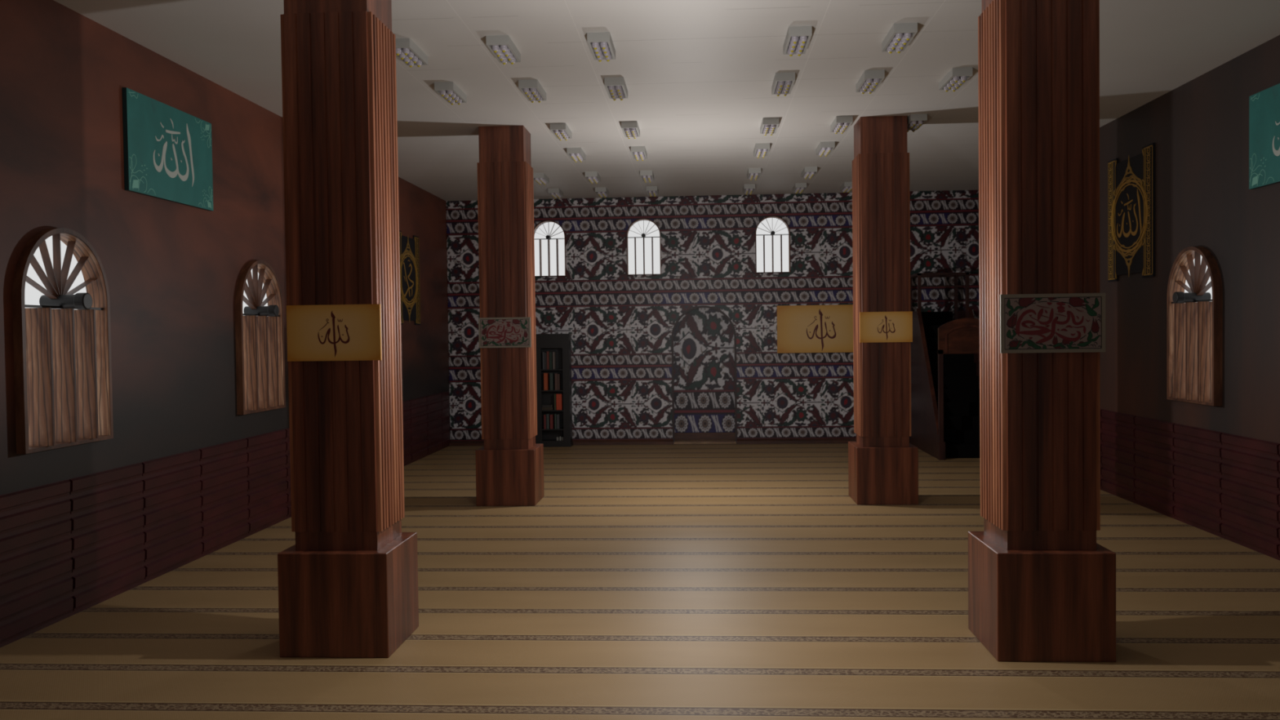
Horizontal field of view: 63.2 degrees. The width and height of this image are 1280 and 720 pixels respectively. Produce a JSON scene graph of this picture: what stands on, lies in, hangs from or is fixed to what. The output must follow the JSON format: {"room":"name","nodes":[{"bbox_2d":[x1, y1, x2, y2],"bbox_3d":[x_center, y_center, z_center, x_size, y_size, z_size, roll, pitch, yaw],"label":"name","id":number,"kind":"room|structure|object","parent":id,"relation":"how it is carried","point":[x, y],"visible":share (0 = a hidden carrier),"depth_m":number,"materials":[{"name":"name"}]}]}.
{"room":"mosque","nodes":[
{"label":"mosque","id":0,"kind":"room"},
{"bbox_2d":[0,0,449,494],"bbox_3d":[-3.934,-0.363,8.042,0.060,4.213,20.400,-1,1,3],"label":"wall","id":1,"kind":"structure","parent":0,"point":[173,270],"depth_m":8.20,"materials":[{"name":"brown paint"}]},
{"bbox_2d":[12,227,113,453],"bbox_3d":[-3.918,-0.155,7.115,0.318,1.485,0.990,-1,1,3],"label":"window","id":2,"kind":"structure","parent":1,"relation":"in","point":[62,344],"depth_m":7.11,"materials":[{"name":"brown wood"}]},
{"bbox_2d":[121,87,213,211],"bbox_3d":[-3.866,-1.698,8.594,0.038,0.775,1.370,-1,1,3],"label":"board","id":3,"kind":"object","parent":1,"relation":"attached to","point":[167,150],"visible":1,"depth_m":8.47,"materials":[{"name":"teal"}]},
{"bbox_2d":[0,391,449,647],"bbox_3d":[-3.880,1.274,7.907,0.028,0.945,20.050,-1,1,3],"label":"wainscoting","id":4,"kind":"structure","parent":1,"relation":"attached to","point":[71,546],"depth_m":8.00,"materials":[{"name":"red wood"}]},
{"bbox_2d":[235,260,285,414],"bbox_3d":[-3.730,-0.240,10.268,0.318,1.485,0.990,-1,1,3],"label":"window","id":5,"kind":"structure","parent":1,"relation":"in","point":[259,337],"depth_m":10.26,"materials":[{"name":"brown wood"}]},
{"bbox_2d":[399,230,420,324],"bbox_3d":[-3.450,-1.207,15.517,0.026,1.360,1.180,-1,1,3],"label":"panel","id":6,"kind":"object","parent":1,"relation":"attached to","point":[409,248],"visible":0.83,"depth_m":15.57,"materials":[{"name":"black"}]},
{"bbox_2d":[0,443,1279,719],"bbox_3d":[0.632,1.784,8.052,9.605,0.200,21.450,-1,1,3],"label":"floor","id":7,"kind":"structure","parent":0,"point":[717,581],"depth_m":6.94,"materials":[{"name":"carpet"}]},
{"bbox_2d":[277,0,418,657],"bbox_3d":[-1.821,-0.350,6.443,0.660,4.213,0.660,-1,1,3],"label":"pillar","id":8,"kind":"structure","parent":7,"relation":"on","point":[348,584],"depth_m":6.18,"materials":[{"name":"brown wood"}]},
{"bbox_2d":[286,303,382,361],"bbox_3d":[-1.815,-0.161,6.176,0.565,0.332,0.018,-1,1,3],"label":"board","id":9,"kind":"object","parent":8,"relation":"attached to","point":[326,332],"visible":1,"depth_m":6.17,"materials":[{"name":"gold metal"}]},
{"bbox_2d":[475,125,544,506],"bbox_3d":[-1.499,-0.494,11.836,0.660,4.213,0.660,-1,1,3],"label":"pillar","id":10,"kind":"structure","parent":7,"relation":"on","point":[509,465],"depth_m":11.57,"materials":[{"name":"brown wood"}]},
{"bbox_2d":[478,316,531,347],"bbox_3d":[-1.503,-0.305,11.569,0.582,0.335,0.020,-1,1,3],"label":"board","id":11,"kind":"object","parent":10,"relation":"attached to","point":[493,332],"visible":1,"depth_m":11.56,"materials":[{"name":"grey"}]},
{"bbox_2d":[535,333,573,447],"bbox_3d":[-1.468,0.510,17.656,0.610,1.905,0.275,-1,1,3],"label":"bookcase","id":12,"kind":"object","parent":7,"relation":"on","point":[561,344],"visible":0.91,"depth_m":17.54,"materials":[{"name":"black wood"}]},
{"bbox_2d":[542,351,546,368],"bbox_3d":[-1.622,0.009,17.640,0.035,0.290,0.150,-1,1,3],"label":"book","id":13,"kind":"object","parent":12,"relation":"on","point":[543,353],"visible":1,"depth_m":17.57,"materials":[{"name":"grey paper"}]},
{"bbox_2d":[543,413,546,429],"bbox_3d":[-1.603,1.044,17.666,0.033,0.240,0.150,-1,1,3],"label":"book","id":14,"kind":"object","parent":12,"relation":"on","point":[544,415],"visible":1,"depth_m":17.59,"materials":[{"name":"paper"}]},
{"bbox_2d":[544,352,546,368],"bbox_3d":[-1.587,0.014,17.638,0.027,0.280,0.150,-1,1,3],"label":"book","id":15,"kind":"object","parent":12,"relation":"on","point":[545,353],"visible":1,"depth_m":17.57,"materials":[{"name":"paper"}]},
{"bbox_2d":[543,373,548,390],"bbox_3d":[-1.587,0.364,17.647,0.062,0.290,0.150,-1,1,3],"label":"book","id":16,"kind":"object","parent":12,"relation":"on","point":[545,375],"visible":1,"depth_m":17.57,"materials":[{"name":"brown paper"}]},
{"bbox_2d":[546,413,547,429],"bbox_3d":[-1.569,1.038,17.664,0.019,0.250,0.150,-1,1,3],"label":"book","id":17,"kind":"object","parent":12,"relation":"on","point":[546,414],"visible":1,"depth_m":17.59,"materials":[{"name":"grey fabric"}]},
{"bbox_2d":[542,406,553,409],"bbox_3d":[-1.569,0.821,17.658,0.174,0.045,0.150,-1,1,3],"label":"book","id":18,"kind":"object","parent":12,"relation":"on","point":[543,408],"visible":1,"depth_m":17.58,"materials":[{"name":"black paper"}]},
{"bbox_2d":[542,404,552,407],"bbox_3d":[-1.569,0.778,17.657,0.157,0.040,0.150,-1,1,3],"label":"book","id":19,"kind":"object","parent":18,"relation":"on","point":[544,405],"visible":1,"depth_m":17.58,"materials":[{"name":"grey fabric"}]},
{"bbox_2d":[546,351,550,368],"bbox_3d":[-1.549,0.004,17.635,0.037,0.300,0.150,-1,1,3],"label":"book","id":20,"kind":"object","parent":12,"relation":"on","point":[548,352],"visible":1,"depth_m":17.56,"materials":[{"name":"red paper"}]},
{"bbox_2d":[547,413,550,428],"bbox_3d":[-1.546,1.038,17.663,0.019,0.250,0.150,-1,1,3],"label":"book","id":21,"kind":"object","parent":12,"relation":"on","point":[548,415],"visible":1,"depth_m":17.62,"materials":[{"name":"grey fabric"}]},
{"bbox_2d":[549,351,552,368],"bbox_3d":[-1.502,0.008,17.632,0.043,0.290,0.150,-1,1,3],"label":"book","id":22,"kind":"object","parent":12,"relation":"on","point":[550,353],"visible":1,"depth_m":17.56,"materials":[{"name":"grey paper"}]},
{"bbox_2d":[549,373,554,390],"bbox_3d":[-1.490,0.363,17.641,0.054,0.290,0.150,-1,1,3],"label":"book","id":23,"kind":"object","parent":12,"relation":"on","point":[551,375],"visible":1,"depth_m":17.57,"materials":[{"name":"grey paper"}]},
{"bbox_2d":[550,413,554,428],"bbox_3d":[-1.492,1.043,17.659,0.050,0.240,0.150,-1,1,3],"label":"book","id":24,"kind":"object","parent":12,"relation":"on","point":[552,416],"visible":1,"depth_m":17.59,"materials":[{"name":"red paper"}]},
{"bbox_2d":[552,351,555,368],"bbox_3d":[-1.450,0.007,17.629,0.037,0.290,0.150,-1,1,3],"label":"book","id":25,"kind":"object","parent":12,"relation":"on","point":[553,353],"visible":1,"depth_m":17.56,"materials":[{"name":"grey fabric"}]},
{"bbox_2d":[554,393,556,409],"bbox_3d":[-1.429,0.707,17.647,0.027,0.270,0.150,-1,1,3],"label":"book","id":26,"kind":"object","parent":12,"relation":"on","point":[555,402],"visible":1,"depth_m":17.57,"materials":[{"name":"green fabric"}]},
{"bbox_2d":[554,413,557,428],"bbox_3d":[-1.423,1.037,17.655,0.027,0.250,0.150,-1,1,3],"label":"book","id":27,"kind":"object","parent":12,"relation":"on","point":[555,415],"visible":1,"depth_m":17.58,"materials":[{"name":"grey paper"}]},
{"bbox_2d":[554,373,558,390],"bbox_3d":[-1.412,0.367,17.637,0.041,0.280,0.150,-1,1,3],"label":"book","id":28,"kind":"object","parent":12,"relation":"on","point":[555,374],"visible":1,"depth_m":17.56,"materials":[{"name":"grey paper"}]},
{"bbox_2d":[556,413,560,428],"bbox_3d":[-1.380,1.041,17.653,0.041,0.240,0.150,-1,1,3],"label":"book","id":29,"kind":"object","parent":12,"relation":"on","point":[558,423],"visible":1,"depth_m":17.58,"materials":[{"name":"grey paper"}]},
{"bbox_2d":[557,373,560,390],"bbox_3d":[-1.369,0.371,17.634,0.035,0.270,0.150,-1,1,3],"label":"book","id":30,"kind":"object","parent":12,"relation":"on","point":[558,375],"visible":1,"depth_m":17.56,"materials":[{"name":"brown paper"}]},
{"bbox_2d":[555,393,563,409],"bbox_3d":[-1.361,0.706,17.643,0.093,0.270,0.150,-1,1,3],"label":"book","id":31,"kind":"object","parent":12,"relation":"on","point":[559,397],"visible":1,"depth_m":17.57,"materials":[{"name":"paper"}]},
{"bbox_2d":[848,115,918,504],"bbox_3d":[2.683,-0.542,11.585,0.660,4.213,0.660,-1,1,3],"label":"pillar","id":32,"kind":"structure","parent":7,"relation":"on","point":[883,464],"depth_m":11.32,"materials":[{"name":"brown wood"}]},
{"bbox_2d":[859,311,912,342],"bbox_3d":[2.674,-0.358,11.319,0.565,0.332,0.018,-1,1,3],"label":"board","id":33,"kind":"object","parent":32,"relation":"attached to","point":[874,326],"visible":1,"depth_m":11.31,"materials":[{"name":"gold metal"}]},
{"bbox_2d":[909,272,980,460],"bbox_3d":[4.821,0.019,16.215,0.864,2.795,2.345,-1,1,3],"label":"pulpit","id":34,"kind":"object","parent":7,"relation":"on","point":[945,351],"visible":0.77,"depth_m":15.94,"materials":[{"name":"brown wood"}]},
{"bbox_2d":[968,0,1115,662],"bbox_3d":[2.361,-0.398,6.192,0.660,4.213,0.660,-1,1,3],"label":"pillar","id":35,"kind":"structure","parent":7,"relation":"on","point":[1042,588],"depth_m":5.93,"materials":[{"name":"brown wood"}]},
{"bbox_2d":[1000,293,1105,353],"bbox_3d":[2.347,-0.209,5.925,0.582,0.335,0.020,-1,1,3],"label":"board","id":36,"kind":"object","parent":35,"relation":"attached to","point":[1069,322],"visible":1,"depth_m":5.92,"materials":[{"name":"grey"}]},
{"bbox_2d":[53,0,1279,200],"bbox_3d":[0.553,-2.618,7.588,9.605,0.200,20.750,-1,1,3],"label":"ceiling","id":37,"kind":"structure","parent":0,"point":[699,75],"depth_m":9.20,"materials":[{"name":"white paint"}]},
{"bbox_2d":[395,38,427,66],"bbox_3d":[-1.860,-2.453,8.363,0.175,0.108,0.540,-1,1,3],"label":"ceiling lamp","id":38,"kind":"object","parent":37,"relation":"attached to","point":[406,51],"visible":0.98,"depth_m":8.29,"materials":[{"name":"grey"}]},
{"bbox_2d":[434,81,466,105],"bbox_3d":[-1.776,-2.490,9.780,0.175,0.108,0.540,-1,1,3],"label":"ceiling lamp","id":39,"kind":"object","parent":37,"relation":"attached to","point":[450,91],"visible":1,"depth_m":9.64,"materials":[{"name":"grey"}]},
{"bbox_2d":[485,35,520,64],"bbox_3d":[-1.087,-2.461,8.317,0.175,0.108,0.540,-1,1,3],"label":"ceiling lamp","id":40,"kind":"object","parent":37,"relation":"attached to","point":[501,46],"visible":1,"depth_m":8.19,"materials":[{"name":"grey"}]},
{"bbox_2d":[518,80,546,102],"bbox_3d":[-1.002,-2.499,9.734,0.175,0.108,0.540,-1,1,3],"label":"ceiling lamp","id":41,"kind":"object","parent":37,"relation":"attached to","point":[532,90],"visible":1,"depth_m":9.56,"materials":[{"name":"grey"}]},
{"bbox_2d":[533,173,549,185],"bbox_3d":[-1.452,-2.635,15.199,0.175,0.108,0.540,-1,1,3],"label":"ceiling lamp","id":42,"kind":"object","parent":37,"relation":"attached to","point":[540,178],"visible":1,"depth_m":15.01,"materials":[{"name":"grey"}]},
{"bbox_2d":[547,188,563,199],"bbox_3d":[-1.357,-2.678,16.795,0.175,0.108,0.540,-1,1,3],"label":"ceiling lamp","id":43,"kind":"object","parent":37,"relation":"attached to","point":[554,193],"visible":1,"depth_m":16.59,"materials":[{"name":"grey"}]},
{"bbox_2d":[550,123,572,140],"bbox_3d":[-0.885,-2.551,11.690,0.175,0.108,0.540,-1,1,3],"label":"ceiling lamp","id":44,"kind":"object","parent":37,"relation":"attached to","point":[560,131],"visible":1,"depth_m":11.51,"materials":[{"name":"grey"}]},
{"bbox_2d":[566,147,586,162],"bbox_3d":[-0.805,-2.592,13.207,0.175,0.108,0.540,-1,1,3],"label":"ceiling lamp","id":45,"kind":"object","parent":37,"relation":"attached to","point":[575,154],"visible":1,"depth_m":13.01,"materials":[{"name":"grey"}]},
{"bbox_2d":[585,171,600,183],"bbox_3d":[-0.683,-2.644,15.153,0.175,0.108,0.540,-1,1,3],"label":"ceiling lamp","id":46,"kind":"object","parent":37,"relation":"attached to","point":[592,176],"visible":1,"depth_m":14.96,"materials":[{"name":"grey"}]},
{"bbox_2d":[586,31,615,62],"bbox_3d":[-0.303,-2.470,8.270,0.175,0.108,0.540,-1,1,3],"label":"ceiling lamp","id":47,"kind":"object","parent":37,"relation":"attached to","point":[601,45],"visible":1,"depth_m":8.11,"materials":[{"name":"grey"}]},
{"bbox_2d":[595,186,608,197],"bbox_3d":[-0.608,-2.686,16.750,0.175,0.108,0.540,-1,1,3],"label":"ceiling lamp","id":48,"kind":"object","parent":37,"relation":"attached to","point":[601,191],"visible":1,"depth_m":16.55,"materials":[{"name":"grey"}]},
{"bbox_2d":[604,77,627,100],"bbox_3d":[-0.219,-2.508,9.687,0.175,0.108,0.540,-1,1,3],"label":"ceiling lamp","id":49,"kind":"object","parent":37,"relation":"attached to","point":[615,87],"visible":1,"depth_m":9.50,"materials":[{"name":"grey"}]},
{"bbox_2d":[621,120,639,138],"bbox_3d":[-0.102,-2.561,11.643,0.175,0.108,0.540,-1,1,3],"label":"ceiling lamp","id":50,"kind":"object","parent":37,"relation":"attached to","point":[630,129],"visible":1,"depth_m":11.45,"materials":[{"name":"grey"}]},
{"bbox_2d":[631,146,647,160],"bbox_3d":[-0.011,-2.601,13.159,0.175,0.108,0.540,-1,1,3],"label":"ceiling lamp","id":51,"kind":"object","parent":37,"relation":"attached to","point":[637,153],"visible":1,"depth_m":12.96,"materials":[{"name":"grey"}]},
{"bbox_2d":[640,170,653,182],"bbox_3d":[0.105,-2.653,15.105,0.175,0.108,0.540,-1,1,3],"label":"ceiling lamp","id":52,"kind":"object","parent":37,"relation":"attached to","point":[646,175],"visible":1,"depth_m":14.90,"materials":[{"name":"grey"}]},
{"bbox_2d":[645,186,658,196],"bbox_3d":[0.201,-2.696,16.702,0.175,0.108,0.540,-1,1,3],"label":"ceiling lamp","id":53,"kind":"object","parent":37,"relation":"attached to","point":[651,190],"visible":1,"depth_m":16.50,"materials":[{"name":"grey"}]},
{"bbox_2d":[742,183,755,195],"bbox_3d":[1.738,-2.713,16.610,0.175,0.108,0.540,-1,1,3],"label":"ceiling lamp","id":54,"kind":"object","parent":37,"relation":"attached to","point":[747,188],"visible":1,"depth_m":16.41,"materials":[{"name":"grey"}]},
{"bbox_2d":[746,168,760,180],"bbox_3d":[1.642,-2.671,15.013,0.175,0.108,0.540,-1,1,3],"label":"ceiling lamp","id":55,"kind":"object","parent":37,"relation":"attached to","point":[753,173],"visible":1,"depth_m":14.81,"materials":[{"name":"grey"}]},
{"bbox_2d":[753,142,769,158],"bbox_3d":[1.526,-2.619,13.067,0.175,0.108,0.540,-1,1,3],"label":"ceiling lamp","id":56,"kind":"object","parent":37,"relation":"attached to","point":[762,149],"visible":1,"depth_m":12.87,"materials":[{"name":"grey"}]},
{"bbox_2d":[760,117,778,135],"bbox_3d":[1.435,-2.578,11.550,0.175,0.108,0.540,-1,1,3],"label":"ceiling lamp","id":57,"kind":"object","parent":37,"relation":"attached to","point":[768,125],"visible":1,"depth_m":11.36,"materials":[{"name":"grey"}]},
{"bbox_2d":[771,72,795,96],"bbox_3d":[1.319,-2.526,9.595,0.175,0.108,0.540,-1,1,3],"label":"ceiling lamp","id":58,"kind":"object","parent":37,"relation":"attached to","point":[783,83],"visible":1,"depth_m":9.41,"materials":[{"name":"grey"}]},
{"bbox_2d":[782,26,812,56],"bbox_3d":[1.234,-2.488,8.178,0.175,0.108,0.540,-1,1,3],"label":"ceiling lamp","id":59,"kind":"object","parent":37,"relation":"attached to","point":[797,38],"visible":1,"depth_m":8.02,"materials":[{"name":"grey"}]},
{"bbox_2d":[792,182,806,193],"bbox_3d":[2.536,-2.723,16.562,0.175,0.108,0.540,-1,1,3],"label":"ceiling lamp","id":60,"kind":"object","parent":37,"relation":"attached to","point":[797,187],"visible":1,"depth_m":16.36,"materials":[{"name":"grey"}]},
{"bbox_2d":[800,166,817,179],"bbox_3d":[2.431,-2.680,14.966,0.175,0.108,0.540,-1,1,3],"label":"ceiling lamp","id":61,"kind":"object","parent":37,"relation":"attached to","point":[808,171],"visible":1,"depth_m":14.76,"materials":[{"name":"grey"}]},
{"bbox_2d":[815,141,835,156],"bbox_3d":[2.314,-2.628,13.020,0.175,0.108,0.540,-1,1,3],"label":"ceiling lamp","id":62,"kind":"object","parent":37,"relation":"attached to","point":[825,148],"visible":1,"depth_m":12.82,"materials":[{"name":"grey"}]},
{"bbox_2d":[830,115,853,133],"bbox_3d":[2.224,-2.587,11.503,0.175,0.108,0.540,-1,1,3],"label":"ceiling lamp","id":63,"kind":"object","parent":37,"relation":"attached to","point":[841,124],"visible":1,"depth_m":11.31,"materials":[{"name":"grey"}]},
{"bbox_2d":[840,182,852,192],"bbox_3d":[3.295,-2.731,16.516,0.175,0.108,0.540,-1,1,3],"label":"ceiling lamp","id":64,"kind":"object","parent":37,"relation":"attached to","point":[846,186],"visible":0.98,"depth_m":16.34,"materials":[{"name":"grey"}]},
{"bbox_2d":[855,70,884,93],"bbox_3d":[2.107,-2.535,9.547,0.175,0.108,0.540,-1,1,3],"label":"ceiling lamp","id":65,"kind":"object","parent":37,"relation":"attached to","point":[869,81],"visible":1,"depth_m":9.37,"materials":[{"name":"grey"}]},
{"bbox_2d":[881,22,917,53],"bbox_3d":[2.022,-2.497,8.130,0.175,0.108,0.540,-1,1,3],"label":"ceiling lamp","id":66,"kind":"object","parent":37,"relation":"attached to","point":[900,35],"visible":1,"depth_m":7.99,"materials":[{"name":"grey"}]},
{"bbox_2d":[906,113,927,132],"bbox_3d":[3.012,-2.596,11.456,0.175,0.108,0.540,-1,1,3],"label":"ceiling lamp","id":67,"kind":"object","parent":37,"relation":"attached to","point":[914,122],"visible":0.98,"depth_m":11.25,"materials":[{"name":"grey"}]},
{"bbox_2d":[938,67,972,92],"bbox_3d":[2.876,-2.544,9.501,0.175,0.108,0.540,-1,1,3],"label":"ceiling lamp","id":68,"kind":"object","parent":37,"relation":"attached to","point":[956,77],"visible":1,"depth_m":9.37,"materials":[{"name":"grey"}]},
{"bbox_2d":[445,190,978,440],"bbox_3d":[1.189,-0.684,17.809,9.005,4.213,0.220,-1,1,3],"label":"wall","id":69,"kind":"structure","parent":0,"point":[620,325],"depth_m":17.69,"materials":[{"name":"paint"}]},
{"bbox_2d":[533,220,566,276],"bbox_3d":[-1.562,-1.910,17.824,0.582,0.956,0.209,-1,1,3],"label":"window","id":70,"kind":"structure","parent":69,"relation":"in","point":[548,237],"depth_m":17.81,"materials":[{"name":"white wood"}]},
{"bbox_2d":[626,218,661,275],"bbox_3d":[0.066,-1.929,17.727,0.582,0.956,0.209,-1,1,3],"label":"window","id":71,"kind":"structure","parent":69,"relation":"in","point":[643,235],"depth_m":17.70,"materials":[{"name":"white glass"}]},
{"bbox_2d":[448,438,856,445],"bbox_3d":[1.207,1.387,17.708,9.005,0.078,0.090,-1,1,3],"label":"baseboard","id":72,"kind":"structure","parent":69,"relation":"attached to","point":[747,441],"depth_m":17.72,"materials":[{"name":"brown wood"}]},
{"bbox_2d":[671,305,737,443],"bbox_3d":[1.093,0.252,17.733,1.100,2.350,0.032,-1,1,3],"label":"trim","id":73,"kind":"structure","parent":69,"relation":"attached to","point":[703,306],"depth_m":17.71,"materials":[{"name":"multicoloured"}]},
{"bbox_2d":[673,307,735,432],"bbox_3d":[1.119,0.190,18.172,1.200,2.450,0.050,-1,1,3],"label":"wall niche","id":74,"kind":"object","parent":69,"relation":"in","point":[704,351],"visible":0.75,"depth_m":18.15,"materials":[{"name":"tile"}]},
{"bbox_2d":[674,432,735,439],"bbox_3d":[1.130,1.323,18.147,1.060,0.115,0.060,-1,1,3],"label":"trim","id":75,"kind":"structure","parent":69,"relation":"attached to","point":[677,435],"depth_m":18.12,"materials":[{"name":"brown wood"}]},
{"bbox_2d":[673,439,736,444],"bbox_3d":[1.120,1.403,17.959,1.060,0.035,0.440,-1,1,3],"label":"trim","id":76,"kind":"structure","parent":69,"relation":"attached to","point":[678,441],"depth_m":17.77,"materials":[{"name":"grey"}]},
{"bbox_2d":[755,215,790,272],"bbox_3d":[2.241,-1.954,17.596,0.582,0.956,0.209,-1,1,3],"label":"window","id":77,"kind":"structure","parent":69,"relation":"in","point":[772,233],"depth_m":17.58,"materials":[{"name":"white glass"}]},
{"bbox_2d":[777,304,853,353],"bbox_3d":[3.053,-0.525,17.574,1.470,0.800,0.032,-1,1,3],"label":"board","id":78,"kind":"object","parent":69,"relation":"attached to","point":[800,328],"visible":1,"depth_m":17.57,"materials":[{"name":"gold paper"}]},
{"bbox_2d":[978,35,1279,443],"bbox_3d":[5.114,-0.468,7.499,0.060,4.213,20.400,-1,1,3],"label":"wall","id":79,"kind":"structure","parent":0,"point":[1198,129],"depth_m":9.51,"materials":[{"name":"brown paint"}]},
{"bbox_2d":[1107,142,1155,281],"bbox_3d":[5.279,-1.550,11.218,0.026,1.360,1.180,-1,1,3],"label":"panel","id":80,"kind":"object","parent":79,"relation":"attached to","point":[1131,180],"visible":1,"depth_m":11.15,"materials":[{"name":"black"}]},
{"bbox_2d":[1100,408,1279,560],"bbox_3d":[5.081,1.171,7.369,0.028,0.945,20.050,-1,1,3],"label":"wainscoting","id":81,"kind":"structure","parent":79,"relation":"attached to","point":[1224,485],"depth_m":9.71,"materials":[{"name":"red wood"}]},
{"bbox_2d":[1166,246,1222,405],"bbox_3d":[5.170,-0.330,9.754,0.310,1.460,0.940,-1,1,3],"label":"window","id":82,"kind":"structure","parent":79,"relation":"in","point":[1194,321],"depth_m":9.74,"materials":[{"name":"brown wood"}]},
{"bbox_2d":[1248,83,1279,189],"bbox_3d":[5.080,-1.800,8.041,0.038,0.775,1.370,-1,1,3],"label":"board","id":83,"kind":"object","parent":79,"relation":"attached to","point":[1264,105],"visible":1,"depth_m":8.49,"materials":[{"name":"teal"}]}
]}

